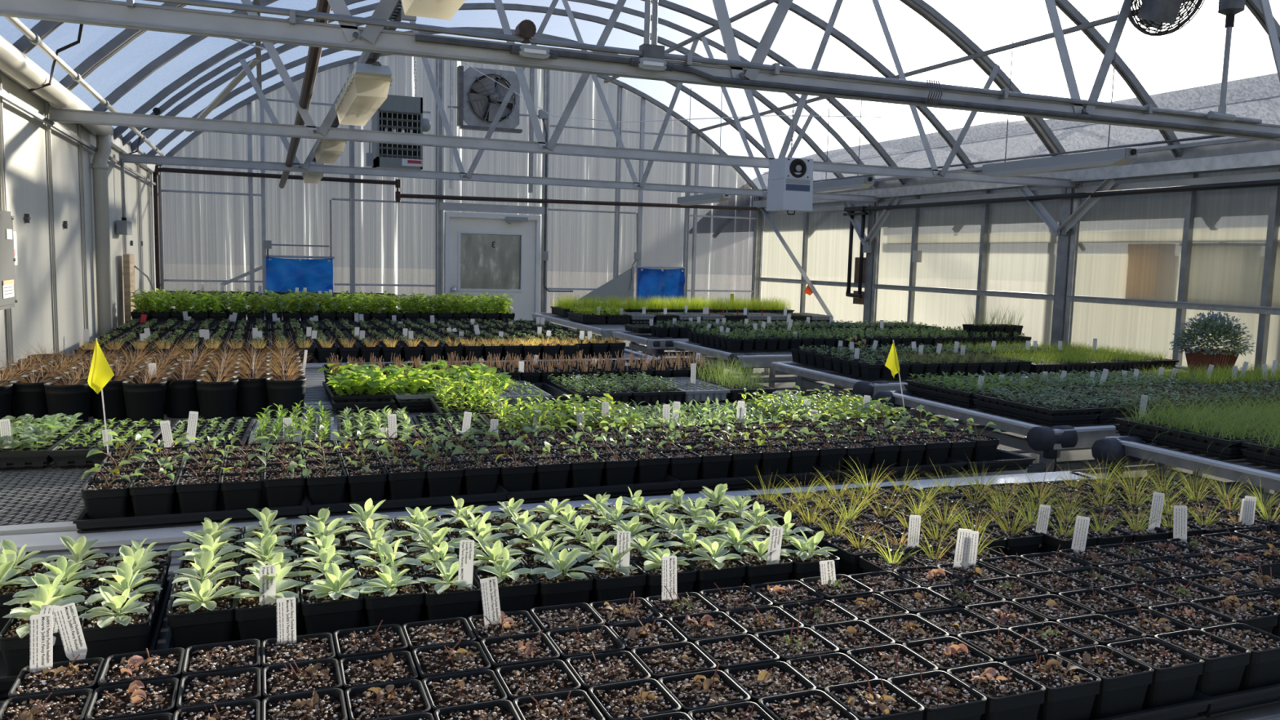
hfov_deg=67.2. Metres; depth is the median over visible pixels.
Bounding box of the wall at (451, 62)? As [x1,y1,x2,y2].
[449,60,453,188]
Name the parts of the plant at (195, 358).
pot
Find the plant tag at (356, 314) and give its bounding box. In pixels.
[354,312,359,321]
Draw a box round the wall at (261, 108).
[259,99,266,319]
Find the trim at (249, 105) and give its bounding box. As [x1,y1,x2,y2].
[247,102,254,291]
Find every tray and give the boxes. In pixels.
[0,413,88,467]
[0,573,174,700]
[48,417,170,466]
[72,464,309,533]
[152,417,255,448]
[156,290,191,299]
[164,555,365,664]
[178,426,252,444]
[191,291,226,300]
[229,291,262,300]
[248,400,333,456]
[259,669,263,719]
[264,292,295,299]
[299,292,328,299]
[302,480,508,517]
[317,363,398,403]
[322,381,394,403]
[327,388,395,413]
[332,292,364,300]
[337,404,419,439]
[337,415,417,439]
[360,603,537,629]
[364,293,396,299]
[379,361,456,400]
[387,382,451,400]
[393,396,433,411]
[412,412,490,435]
[426,373,508,415]
[463,384,514,395]
[479,377,551,407]
[481,393,572,433]
[497,473,681,503]
[529,382,573,406]
[546,372,631,404]
[546,382,608,405]
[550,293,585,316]
[550,306,582,316]
[567,305,606,322]
[567,311,606,322]
[567,315,606,324]
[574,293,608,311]
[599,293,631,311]
[599,306,631,322]
[599,370,685,403]
[600,311,631,322]
[602,306,630,311]
[604,319,631,324]
[614,311,655,322]
[614,410,703,426]
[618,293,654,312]
[622,324,655,333]
[627,307,652,312]
[629,319,654,324]
[635,295,673,312]
[637,311,679,322]
[647,307,673,312]
[648,376,730,401]
[653,319,678,323]
[657,293,695,312]
[666,312,702,322]
[666,464,832,493]
[670,308,694,312]
[677,319,701,322]
[679,295,715,312]
[680,392,729,402]
[680,408,757,423]
[686,311,724,322]
[688,355,775,399]
[688,376,775,399]
[690,306,715,312]
[697,295,735,312]
[700,319,721,322]
[710,312,746,322]
[713,309,735,312]
[720,294,755,312]
[725,320,744,322]
[726,391,773,400]
[728,312,768,322]
[733,308,755,312]
[736,295,775,312]
[746,408,801,421]
[748,320,767,322]
[749,312,787,322]
[753,309,775,312]
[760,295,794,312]
[766,308,794,312]
[769,312,811,322]
[770,320,786,322]
[789,312,831,322]
[809,319,829,322]
[815,457,966,483]
[903,384,977,407]
[904,371,1008,398]
[936,339,1003,355]
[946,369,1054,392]
[946,377,1054,392]
[951,448,1035,473]
[968,341,1032,352]
[972,399,1099,426]
[973,387,1099,416]
[984,347,1067,373]
[990,370,1094,391]
[990,377,1094,391]
[999,341,1061,355]
[999,355,1067,373]
[1013,346,1097,373]
[1013,355,1097,373]
[1022,339,1092,353]
[1026,369,1128,389]
[1035,689,1213,719]
[1039,346,1125,372]
[1049,339,1124,354]
[1049,355,1125,372]
[1066,368,1169,388]
[1068,345,1152,370]
[1068,353,1152,370]
[1093,412,1139,423]
[1097,346,1178,369]
[1104,391,1279,453]
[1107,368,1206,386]
[1113,423,1247,459]
[1137,363,1242,386]
[1145,409,1186,417]
[1168,361,1272,384]
[1168,372,1272,384]
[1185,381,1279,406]
[1195,683,1279,717]
[1200,362,1279,382]
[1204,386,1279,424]
[1219,371,1279,382]
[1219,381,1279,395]
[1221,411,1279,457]
[1231,360,1279,377]
[1240,448,1279,469]
[1241,440,1279,456]
[1244,384,1279,413]
[1249,378,1279,388]
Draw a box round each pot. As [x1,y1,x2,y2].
[0,344,49,371]
[0,346,51,368]
[0,354,39,418]
[0,357,35,376]
[0,359,62,422]
[0,366,13,419]
[0,609,84,675]
[0,688,93,719]
[8,653,104,698]
[13,344,60,364]
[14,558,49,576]
[16,355,77,373]
[18,344,75,358]
[20,355,69,378]
[35,367,91,422]
[40,350,85,368]
[44,357,93,417]
[48,346,90,364]
[49,349,90,375]
[50,340,93,359]
[62,343,118,371]
[74,339,101,355]
[76,347,120,365]
[78,342,103,348]
[80,479,132,519]
[82,341,107,346]
[84,344,122,361]
[84,677,178,719]
[88,337,111,344]
[88,343,127,357]
[88,470,135,511]
[90,336,114,342]
[90,358,138,420]
[93,335,117,340]
[95,462,142,472]
[97,333,119,339]
[97,564,167,609]
[97,647,184,711]
[100,331,123,336]
[101,337,126,353]
[101,455,146,464]
[103,342,129,354]
[105,330,125,334]
[106,329,128,333]
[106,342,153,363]
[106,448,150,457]
[107,340,132,346]
[107,346,147,367]
[107,354,147,371]
[110,339,133,343]
[111,712,173,719]
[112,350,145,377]
[113,325,133,332]
[113,336,137,342]
[114,340,159,359]
[115,324,136,328]
[115,357,177,421]
[118,322,138,327]
[118,335,140,339]
[119,333,140,337]
[121,320,140,325]
[122,332,139,336]
[124,329,142,334]
[124,356,179,414]
[125,338,151,355]
[127,328,144,333]
[127,355,173,373]
[129,342,154,355]
[132,340,155,346]
[133,324,154,331]
[133,338,157,343]
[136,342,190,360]
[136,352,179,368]
[137,322,158,327]
[137,323,155,328]
[137,337,159,341]
[139,334,162,340]
[139,460,182,499]
[142,320,161,324]
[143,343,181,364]
[143,453,186,462]
[146,318,164,321]
[147,338,190,356]
[147,446,188,455]
[150,328,169,334]
[150,330,168,334]
[150,332,166,337]
[150,333,164,337]
[151,337,176,353]
[154,324,173,332]
[155,340,179,346]
[155,342,177,347]
[155,358,211,418]
[157,322,177,327]
[158,338,181,344]
[160,321,177,325]
[160,337,182,342]
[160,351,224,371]
[161,320,179,324]
[162,334,184,340]
[163,356,208,375]
[164,317,182,322]
[165,331,186,337]
[168,329,188,336]
[169,328,190,333]
[171,340,230,358]
[171,573,237,595]
[173,324,193,332]
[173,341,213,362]
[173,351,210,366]
[173,698,260,719]
[175,339,199,354]
[175,474,221,513]
[176,324,195,331]
[176,666,261,710]
[177,323,195,327]
[177,342,201,352]
[177,555,239,577]
[178,320,196,325]
[179,342,202,353]
[181,458,223,494]
[182,337,204,353]
[182,639,260,676]
[183,336,204,342]
[184,335,204,339]
[184,360,242,420]
[185,527,241,542]
[186,451,225,462]
[187,331,199,336]
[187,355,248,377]
[187,444,226,453]
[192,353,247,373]
[193,324,212,332]
[195,322,214,328]
[195,324,213,331]
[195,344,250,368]
[197,321,215,325]
[199,320,216,324]
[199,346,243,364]
[200,336,223,354]
[201,318,217,323]
[201,341,224,348]
[203,338,225,346]
[204,338,226,351]
[205,336,226,342]
[208,331,229,337]
[208,333,228,339]
[208,346,242,359]
[209,329,229,336]
[209,334,227,341]
[210,328,230,335]
[211,341,248,355]
[213,325,231,333]
[214,322,232,328]
[216,320,233,331]
[216,321,233,329]
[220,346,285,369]
[220,472,263,510]
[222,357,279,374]
[222,464,263,475]
[223,457,263,466]
[224,338,247,354]
[225,341,247,346]
[225,449,263,458]
[226,337,248,346]
[226,338,247,344]
[226,443,263,451]
[228,333,248,340]
[228,334,248,338]
[228,336,248,340]
[229,357,271,416]
[230,329,249,333]
[230,331,248,335]
[231,328,249,335]
[232,324,250,341]
[232,346,271,365]
[233,320,251,337]
[233,322,250,326]
[233,324,250,336]
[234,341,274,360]
[234,586,299,643]
[235,318,252,333]
[237,342,275,357]
[237,568,298,589]
[240,524,293,538]
[248,337,269,342]
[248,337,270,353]
[248,340,269,344]
[248,342,269,346]
[249,337,269,340]
[251,321,269,327]
[251,323,268,327]
[251,324,269,331]
[252,318,268,321]
[252,320,268,324]
[252,359,311,417]
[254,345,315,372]
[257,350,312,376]
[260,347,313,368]
[261,342,302,359]
[261,632,335,676]
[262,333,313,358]
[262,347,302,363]
[262,657,342,698]
[262,688,347,719]
[263,455,298,464]
[263,462,304,472]
[263,469,305,507]
[264,442,300,450]
[264,448,302,457]
[269,320,285,325]
[269,322,286,326]
[270,324,287,331]
[270,329,288,333]
[270,330,288,337]
[270,333,289,337]
[270,334,290,339]
[271,336,290,340]
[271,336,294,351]
[271,337,291,342]
[271,338,292,344]
[271,340,292,346]
[286,318,302,329]
[286,320,302,325]
[287,322,304,328]
[288,323,305,335]
[288,324,306,337]
[289,328,306,340]
[289,330,306,336]
[289,331,306,335]
[290,333,310,339]
[290,334,311,351]
[291,335,311,350]
[292,337,312,345]
[292,339,313,344]
[293,337,315,363]
[293,341,314,347]
[293,521,345,537]
[297,563,358,594]
[299,440,336,449]
[299,583,364,635]
[301,446,338,459]
[302,453,341,462]
[303,320,319,324]
[303,460,343,469]
[305,324,322,328]
[305,468,346,505]
[306,325,324,331]
[311,331,328,335]
[311,336,332,354]
[312,337,333,357]
[314,339,334,359]
[315,337,337,363]
[315,341,336,361]
[316,333,330,338]
[319,318,334,323]
[320,320,337,324]
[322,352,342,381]
[323,323,340,331]
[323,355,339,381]
[324,325,341,332]
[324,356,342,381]
[326,328,344,333]
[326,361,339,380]
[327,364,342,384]
[328,330,346,334]
[328,330,347,336]
[329,333,349,338]
[331,333,351,339]
[332,335,352,342]
[333,337,354,357]
[333,620,408,701]
[334,339,355,359]
[334,439,370,445]
[336,342,357,360]
[337,320,353,324]
[337,337,359,362]
[337,444,374,454]
[338,650,417,699]
[340,323,357,327]
[341,324,355,332]
[342,458,382,497]
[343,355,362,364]
[343,518,395,535]
[345,679,431,719]
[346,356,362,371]
[351,335,369,338]
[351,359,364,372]
[354,337,374,343]
[355,321,370,325]
[355,322,373,326]
[355,338,375,359]
[355,559,416,608]
[357,340,378,359]
[359,324,376,330]
[359,336,380,362]
[364,328,382,334]
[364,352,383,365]
[368,332,386,338]
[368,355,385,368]
[368,437,405,444]
[370,333,389,339]
[371,321,386,324]
[372,335,390,340]
[373,322,389,326]
[373,336,393,342]
[373,444,409,452]
[373,712,435,719]
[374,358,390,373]
[376,324,393,331]
[376,340,395,358]
[376,449,414,459]
[377,341,399,360]
[380,336,401,362]
[381,328,399,333]
[382,329,401,333]
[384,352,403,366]
[386,321,401,325]
[386,331,402,337]
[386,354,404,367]
[389,333,408,339]
[391,324,408,327]
[391,335,410,340]
[391,515,443,531]
[392,324,409,331]
[393,337,413,342]
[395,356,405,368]
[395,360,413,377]
[396,338,416,344]
[399,341,418,360]
[399,528,452,545]
[401,336,422,361]
[402,617,475,658]
[404,321,419,325]
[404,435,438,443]
[404,541,459,559]
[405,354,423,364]
[407,324,424,327]
[407,442,444,449]
[408,333,427,337]
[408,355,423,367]
[409,324,426,331]
[411,448,449,457]
[412,335,430,340]
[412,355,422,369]
[412,640,491,682]
[413,336,433,341]
[415,338,434,343]
[416,328,433,333]
[417,320,429,324]
[417,455,457,493]
[418,342,438,359]
[421,329,439,335]
[422,337,443,361]
[422,462,463,497]
[422,669,507,719]
[423,323,440,327]
[423,332,443,336]
[423,353,437,364]
[426,324,443,331]
[426,333,444,338]
[428,355,439,367]
[429,335,448,339]
[431,337,452,342]
[431,355,448,369]
[434,321,451,324]
[434,699,520,719]
[435,329,453,333]
[435,337,454,342]
[436,434,471,441]
[438,339,458,359]
[438,512,489,528]
[439,330,456,334]
[440,324,456,327]
[440,440,476,448]
[441,333,458,337]
[441,336,463,361]
[442,324,459,330]
[444,333,464,337]
[447,351,462,364]
[447,446,480,456]
[448,335,467,339]
[448,524,501,539]
[449,321,466,324]
[449,353,464,368]
[450,355,467,368]
[451,337,471,342]
[453,328,471,333]
[457,318,470,321]
[457,537,511,553]
[458,324,474,330]
[458,337,479,359]
[458,460,500,494]
[461,337,483,360]
[462,333,482,337]
[462,351,479,364]
[463,331,476,336]
[466,335,485,340]
[466,355,481,366]
[467,610,541,644]
[468,433,502,440]
[471,355,488,365]
[472,553,524,614]
[473,439,510,447]
[477,336,497,359]
[479,324,491,330]
[480,333,499,337]
[480,445,517,451]
[480,629,559,675]
[481,337,502,360]
[482,352,500,364]
[482,359,500,373]
[484,334,503,339]
[484,509,536,525]
[486,328,498,333]
[486,353,506,367]
[486,451,526,480]
[488,336,506,341]
[490,324,506,330]
[493,521,546,539]
[494,354,511,368]
[494,458,536,492]
[495,659,581,704]
[496,359,515,371]
[497,336,517,359]
[497,361,520,381]
[497,431,533,439]
[499,333,516,337]
[499,351,515,364]
[501,327,515,331]
[501,338,522,359]
[502,328,521,333]
[503,334,520,339]
[504,535,559,551]
[505,354,524,366]
[505,437,542,446]
[506,324,522,330]
[507,330,521,334]
[508,354,528,368]
[511,332,528,336]
[513,356,534,370]
[513,443,551,452]
[513,689,604,719]
[514,318,524,321]
[515,333,533,337]
[516,336,536,359]
[516,548,577,568]
[517,359,540,382]
[520,328,534,333]
[520,334,536,339]
[520,337,541,359]
[522,324,537,330]
[524,321,540,324]
[524,335,542,341]
[524,352,542,365]
[524,354,538,363]
[525,330,542,334]
[527,356,547,368]
[528,431,564,438]
[528,507,577,523]
[530,602,604,635]
[533,336,554,358]
[533,359,554,382]
[534,333,546,337]
[536,324,553,330]
[536,436,572,444]
[537,335,557,338]
[537,352,556,363]
[537,358,559,382]
[539,338,560,359]
[539,519,593,536]
[541,353,556,365]
[546,354,564,367]
[546,620,625,664]
[548,441,583,450]
[551,324,568,330]
[551,328,570,333]
[551,333,568,337]
[551,335,571,358]
[551,356,571,369]
[552,531,610,548]
[554,334,573,339]
[554,350,571,363]
[555,337,578,359]
[556,359,579,379]
[557,429,593,437]
[559,337,579,340]
[560,355,579,364]
[562,331,579,336]
[563,328,579,331]
[565,355,582,367]
[565,650,650,696]
[566,435,595,439]
[566,544,613,565]
[567,333,584,337]
[568,328,585,333]
[569,336,591,358]
[570,358,590,369]
[572,350,591,363]
[573,505,622,519]
[576,358,598,379]
[577,354,596,364]
[577,440,614,448]
[582,337,598,355]
[583,354,603,367]
[586,428,621,435]
[586,447,626,454]
[588,335,608,357]
[588,517,630,532]
[588,591,662,627]
[588,678,680,719]
[589,352,605,362]
[589,356,604,369]
[594,357,617,378]
[595,335,613,340]
[596,353,614,364]
[596,453,637,485]
[597,433,633,440]
[598,529,651,545]
[600,355,617,367]
[604,336,626,357]
[608,351,625,362]
[608,439,644,447]
[608,618,687,652]
[609,360,626,368]
[612,353,631,364]
[612,503,664,515]
[613,357,635,378]
[614,426,648,432]
[617,444,657,453]
[621,353,636,365]
[624,355,643,368]
[625,349,643,362]
[626,513,677,527]
[626,711,692,719]
[627,431,662,439]
[631,351,646,364]
[631,356,653,377]
[631,641,715,680]
[635,438,673,445]
[639,353,656,365]
[640,351,656,361]
[642,356,663,368]
[643,426,674,432]
[644,526,700,542]
[644,586,718,621]
[647,443,687,452]
[648,358,671,377]
[650,322,659,337]
[650,355,665,364]
[654,324,668,337]
[654,355,674,365]
[654,431,689,438]
[657,349,674,361]
[657,663,750,714]
[660,357,678,368]
[660,450,701,480]
[664,352,680,363]
[665,323,679,337]
[666,435,703,444]
[667,359,688,377]
[668,611,746,644]
[672,349,688,360]
[673,351,688,365]
[675,425,702,431]
[676,324,690,337]
[678,442,717,450]
[680,352,699,363]
[680,355,698,368]
[681,430,718,436]
[684,356,706,377]
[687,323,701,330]
[687,326,700,342]
[687,523,739,537]
[687,701,773,719]
[692,328,706,343]
[692,353,702,364]
[694,435,731,442]
[694,634,779,671]
[696,424,725,430]
[697,328,707,344]
[697,355,715,367]
[699,582,773,613]
[702,329,715,345]
[702,358,723,376]
[706,440,746,448]
[708,329,724,346]
[708,429,740,435]
[711,324,719,330]
[714,331,727,347]
[720,332,732,349]
[720,446,761,478]
[721,422,754,429]
[721,434,755,440]
[723,324,732,330]
[724,661,816,705]
[725,333,742,351]
[725,605,804,635]
[728,323,742,331]
[734,332,747,338]
[734,439,774,447]
[734,519,781,534]
[735,427,767,432]
[739,333,754,351]
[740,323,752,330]
[742,493,794,510]
[746,332,756,338]
[748,422,779,428]
[748,432,786,439]
[750,333,766,350]
[751,445,791,475]
[751,531,797,548]
[751,580,823,607]
[754,615,839,662]
[756,332,770,338]
[758,689,858,719]
[760,426,796,432]
[762,333,777,350]
[762,438,800,446]
[764,503,816,525]
[769,324,783,330]
[770,332,780,337]
[772,420,807,426]
[775,333,790,350]
[775,431,813,438]
[777,491,827,504]
[779,599,857,628]
[780,546,839,581]
[781,514,839,537]
[786,333,801,350]
[786,425,822,431]
[786,653,878,692]
[789,436,829,444]
[791,345,806,362]
[793,333,804,337]
[795,419,831,425]
[797,501,851,515]
[798,333,813,348]
[799,346,815,364]
[800,324,813,330]
[800,574,872,600]
[803,430,837,436]
[804,525,864,552]
[805,442,846,471]
[806,345,822,350]
[806,348,826,365]
[809,333,824,348]
[810,424,843,430]
[810,620,895,655]
[811,324,822,330]
[813,332,827,337]
[813,488,862,501]
[814,349,834,367]
[816,435,855,442]
[818,324,831,330]
[818,511,876,525]
[819,344,831,350]
[820,347,838,353]
[820,418,853,425]
[822,334,835,348]
[823,352,842,370]
[824,332,839,337]
[824,672,924,719]
[828,349,847,355]
[828,429,862,435]
[830,324,840,330]
[831,354,848,373]
[831,497,886,511]
[831,586,909,622]
[833,441,873,470]
[834,333,847,347]
[834,346,850,352]
[835,423,867,429]
[837,346,854,351]
[840,324,851,330]
[840,351,853,357]
[840,355,861,374]
[843,417,878,423]
[844,333,857,347]
[844,348,861,355]
[844,434,879,441]
[844,486,896,498]
[846,638,937,680]
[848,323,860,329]
[848,570,920,595]
[850,357,871,377]
[850,428,885,434]
[854,507,908,522]
[856,333,869,347]
[857,353,876,361]
[858,324,870,330]
[858,343,868,349]
[858,439,900,468]
[859,348,873,355]
[859,422,893,427]
[859,551,927,573]
[860,346,875,351]
[860,352,880,359]
[860,357,881,379]
[863,333,879,347]
[864,355,884,363]
[865,350,880,357]
[865,613,949,644]
[866,324,879,330]
[866,432,906,439]
[867,496,919,508]
[868,348,887,355]
[868,417,898,422]
[875,333,890,347]
[875,355,885,360]
[875,359,893,378]
[875,426,912,433]
[877,484,927,496]
[880,519,939,533]
[880,586,957,615]
[881,421,918,426]
[885,324,896,329]
[887,333,901,347]
[887,438,925,466]
[887,666,986,719]
[888,415,920,421]
[892,431,930,439]
[893,357,911,378]
[893,506,945,515]
[893,561,965,588]
[895,343,907,348]
[896,348,912,354]
[896,350,910,356]
[897,332,912,346]
[898,355,911,362]
[898,493,953,506]
[899,346,915,351]
[900,353,917,360]
[900,547,955,566]
[902,331,911,337]
[902,351,920,358]
[902,426,934,431]
[902,634,993,672]
[903,323,915,329]
[903,358,924,377]
[904,348,924,356]
[906,347,924,354]
[906,355,926,362]
[906,420,941,426]
[906,529,957,548]
[908,332,922,346]
[911,351,931,359]
[911,436,951,465]
[912,323,922,329]
[915,350,933,358]
[915,351,935,356]
[916,607,998,639]
[919,431,955,437]
[920,332,933,346]
[920,357,938,377]
[920,485,973,497]
[920,515,975,530]
[921,324,933,329]
[923,348,937,354]
[923,355,943,361]
[923,425,958,431]
[926,352,947,358]
[928,582,1005,608]
[930,333,942,346]
[930,356,952,377]
[934,347,950,354]
[934,353,955,361]
[936,352,958,359]
[937,435,975,462]
[937,561,1008,583]
[939,333,953,346]
[940,429,977,436]
[940,544,1006,562]
[943,527,1006,553]
[944,347,960,354]
[945,495,999,508]
[946,355,966,377]
[946,662,1045,719]
[948,333,963,346]
[949,354,967,361]
[952,332,964,337]
[954,352,970,357]
[955,484,1006,495]
[957,347,973,354]
[957,618,1048,663]
[959,355,979,377]
[959,434,999,462]
[960,354,980,361]
[961,332,973,344]
[962,306,979,334]
[964,351,982,359]
[964,600,1048,629]
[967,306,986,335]
[967,333,983,346]
[969,346,986,355]
[971,308,987,324]
[972,355,992,376]
[972,503,1029,518]
[973,576,1049,602]
[974,355,995,360]
[975,352,995,359]
[977,351,996,356]
[978,332,993,346]
[979,523,1043,556]
[979,548,1051,577]
[980,307,999,324]
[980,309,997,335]
[980,347,997,355]
[981,493,1034,504]
[982,356,1006,375]
[988,332,1003,345]
[989,354,1006,360]
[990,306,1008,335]
[990,309,1007,324]
[990,346,1008,355]
[990,350,1009,359]
[991,483,1034,493]
[998,308,1016,324]
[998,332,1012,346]
[998,355,1022,375]
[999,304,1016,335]
[1000,355,1021,359]
[1000,514,1061,530]
[1003,651,1101,719]
[1005,346,1021,355]
[1006,332,1022,344]
[1007,353,1031,375]
[1007,502,1064,515]
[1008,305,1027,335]
[1008,621,1097,655]
[1012,490,1067,502]
[1012,594,1095,622]
[1015,346,1031,355]
[1016,570,1093,595]
[1017,332,1031,345]
[1020,544,1092,571]
[1029,346,1043,355]
[1031,525,1097,553]
[1037,346,1053,354]
[1043,501,1097,513]
[1047,489,1097,502]
[1048,346,1066,353]
[1048,480,1095,490]
[1048,512,1095,526]
[1056,644,1153,719]
[1057,613,1146,646]
[1058,544,1130,568]
[1058,566,1134,589]
[1058,584,1141,615]
[1068,523,1133,547]
[1071,510,1132,524]
[1074,497,1131,511]
[1075,487,1131,499]
[1078,478,1130,488]
[1096,537,1167,561]
[1097,561,1174,584]
[1101,579,1182,609]
[1103,604,1192,638]
[1104,520,1169,542]
[1106,497,1151,509]
[1106,508,1164,521]
[1106,637,1204,710]
[1108,487,1153,497]
[1109,477,1157,487]
[1133,539,1203,558]
[1135,484,1191,495]
[1137,475,1186,485]
[1137,495,1194,506]
[1137,506,1199,519]
[1137,553,1213,579]
[1138,518,1204,538]
[1142,578,1223,602]
[1148,600,1236,630]
[1154,629,1251,696]
[1167,534,1236,554]
[1168,484,1218,494]
[1168,493,1223,502]
[1174,549,1249,573]
[1182,571,1262,595]
[1184,348,1239,372]
[1186,516,1237,534]
[1190,585,1278,633]
[1197,492,1244,503]
[1200,525,1270,549]
[1200,622,1279,691]
[1201,502,1261,515]
[1210,548,1279,576]
[1219,561,1279,595]
[1232,501,1279,515]
[1234,524,1279,546]
[1234,591,1279,636]
[1237,511,1279,532]
[1244,542,1279,559]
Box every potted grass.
[742,466,797,510]
[759,483,816,525]
[777,471,827,504]
[781,489,839,537]
[797,479,851,515]
[804,497,864,552]
[808,480,882,525]
[810,471,862,501]
[827,522,892,575]
[831,475,890,511]
[840,458,897,498]
[842,519,902,537]
[854,485,908,522]
[859,528,928,573]
[867,488,919,508]
[867,530,932,552]
[877,461,927,496]
[880,497,939,533]
[893,483,949,517]
[898,478,953,506]
[900,524,957,566]
[906,499,964,548]
[920,462,979,497]
[920,488,978,530]
[923,501,980,515]
[940,512,1012,562]
[943,499,1006,553]
[945,461,1006,495]
[945,468,1006,508]
[951,511,1010,527]
[972,484,1035,518]
[973,471,1034,504]
[978,495,1053,556]
[989,476,1034,493]
[998,485,1062,530]
[1004,474,1073,515]
[1011,464,1068,502]
[1018,477,1069,492]
[1031,506,1097,553]
[1043,481,1101,513]
[1047,482,1097,502]
[1048,460,1102,490]
[1048,489,1101,526]
[1068,500,1133,547]
[1071,474,1131,511]
[1071,503,1132,524]
[1075,455,1142,488]
[1075,470,1131,499]
[1101,471,1172,509]
[1104,495,1174,542]
[1106,501,1164,521]
[1108,458,1160,497]
[1109,454,1161,487]
[1135,468,1195,495]
[1137,457,1186,485]
[1137,472,1196,506]
[1137,488,1199,519]
[1138,493,1204,538]
[1166,469,1223,504]
[1168,459,1224,494]
[1169,500,1231,517]
[1179,495,1237,534]
[1197,467,1247,503]
[1201,488,1261,515]
[1205,507,1271,530]
[1232,478,1279,515]
[1237,487,1279,532]
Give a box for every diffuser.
[302,172,324,183]
[315,139,345,164]
[337,77,390,125]
[677,197,729,205]
[813,183,872,192]
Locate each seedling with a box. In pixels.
[80,460,132,519]
[86,448,147,472]
[88,454,145,511]
[101,430,153,464]
[106,431,150,457]
[128,467,177,516]
[133,460,180,509]
[139,439,189,499]
[143,437,186,462]
[145,432,189,455]
[164,460,230,513]
[174,443,224,494]
[177,435,225,462]
[178,455,223,497]
[187,434,226,453]
[211,455,266,475]
[220,453,263,510]
[223,445,267,466]
[225,435,271,458]
[226,434,266,451]
[256,460,305,507]
[259,442,306,464]
[263,453,305,472]
[264,425,315,457]
[264,433,300,450]
[292,424,339,449]
[297,444,351,469]
[299,435,341,462]
[301,438,338,459]
[302,451,357,505]
[333,435,388,497]
[333,444,378,488]
[334,431,370,445]
[337,430,377,454]
[345,457,386,502]
[363,427,413,452]
[364,426,407,444]
[376,432,414,459]
[377,448,423,495]
[384,456,426,499]
[403,435,444,449]
[404,426,441,443]
[411,429,449,457]
[416,438,457,493]
[422,444,463,497]
[433,427,476,448]
[436,417,471,441]
[445,428,491,456]
[452,440,492,491]
[453,439,502,494]
[462,417,511,440]
[471,429,517,453]
[473,431,510,447]
[485,431,527,480]
[494,440,536,492]
[496,425,533,439]
[505,429,542,446]
[513,425,554,452]
[517,441,560,486]
[526,417,565,438]
[528,447,573,490]
[536,426,572,444]
[538,424,583,450]
[553,441,592,484]
[557,422,593,437]
[563,447,604,488]
[564,419,608,441]
[574,431,614,448]
[583,411,621,435]
[586,436,626,454]
[593,436,637,485]
[597,420,636,440]
[608,417,644,447]
[614,409,648,432]
[617,434,657,453]
[619,421,662,439]
[628,438,670,484]
[635,428,674,445]
[642,428,687,452]
[643,417,674,432]
[650,411,689,438]
[657,440,701,480]
[666,414,714,444]
[669,409,712,431]
[678,431,719,450]
[681,420,718,436]
[690,436,731,479]
[694,426,731,442]
[696,407,733,430]
[701,425,746,448]
[708,410,746,435]
[717,431,761,478]
[721,413,754,429]
[721,420,755,440]
[733,424,774,447]
[735,413,767,433]
[748,408,779,428]
[748,416,786,439]
[751,430,791,475]
[760,417,799,432]
[762,429,807,446]
[772,408,807,426]
[775,423,813,438]
[777,431,819,474]
[782,424,831,444]
[786,410,822,431]
[795,413,831,425]
[800,413,837,436]
[805,426,846,471]
[810,412,846,430]
[816,421,855,442]
[817,408,853,425]
[822,414,864,435]
[833,430,877,470]
[835,408,867,429]
[843,409,878,423]
[844,418,879,441]
[850,417,891,434]
[858,421,900,468]
[859,414,893,427]
[866,420,906,439]
[868,401,901,422]
[875,417,912,433]
[881,414,918,426]
[887,424,926,466]
[888,408,926,421]
[892,425,930,439]
[897,404,934,431]
[906,404,941,426]
[906,422,951,465]
[919,418,955,437]
[923,416,958,431]
[937,422,975,462]
[939,414,977,436]
[959,417,1002,462]
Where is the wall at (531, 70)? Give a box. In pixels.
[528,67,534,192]
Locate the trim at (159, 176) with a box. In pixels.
[157,166,164,290]
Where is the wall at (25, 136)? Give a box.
[0,73,155,368]
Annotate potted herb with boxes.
[128,289,152,320]
[133,290,154,310]
[134,291,155,319]
[137,288,158,309]
[147,294,170,320]
[148,289,174,319]
[152,289,173,311]
[155,288,173,309]
[167,289,191,316]
[169,294,191,321]
[172,289,194,310]
[173,288,195,309]
[187,292,208,321]
[189,291,210,319]
[193,289,209,319]
[196,290,213,307]
[205,293,227,322]
[206,290,229,319]
[209,290,232,319]
[209,293,228,311]
[224,288,248,317]
[224,292,246,311]
[226,291,248,319]
[226,293,247,311]
[244,293,267,329]
[245,291,264,311]
[245,294,267,311]
[261,293,284,329]
[262,289,279,311]
[263,293,279,311]
[263,294,285,311]
[279,293,302,318]
[281,288,298,319]
[283,291,304,326]
[299,289,317,319]
[299,291,318,317]
[299,291,319,322]
[299,294,317,320]
[314,293,333,319]
[315,293,336,320]
[316,292,335,321]
[330,292,352,320]
[332,293,350,320]
[333,293,353,321]
[336,290,348,310]
[346,293,367,319]
[348,291,364,310]
[350,292,373,320]
[351,292,368,319]
[362,292,375,310]
[366,291,383,311]
[366,293,385,319]
[368,294,390,320]
[382,291,398,306]
[382,293,401,312]
[382,295,399,311]
[383,294,403,320]
[395,294,412,311]
[396,295,413,311]
[399,292,420,319]
[403,294,423,320]
[412,293,428,311]
[417,293,434,319]
[419,294,439,320]
[432,293,450,311]
[433,293,454,320]
[433,295,449,312]
[444,293,459,311]
[446,292,465,311]
[448,297,464,320]
[451,295,469,320]
[459,293,475,311]
[464,295,484,319]
[465,294,481,312]
[475,296,492,311]
[477,292,489,311]
[481,295,496,312]
[483,295,503,320]
[491,293,508,311]
[493,293,514,312]
[496,295,515,320]
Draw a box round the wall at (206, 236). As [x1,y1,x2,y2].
[161,54,764,364]

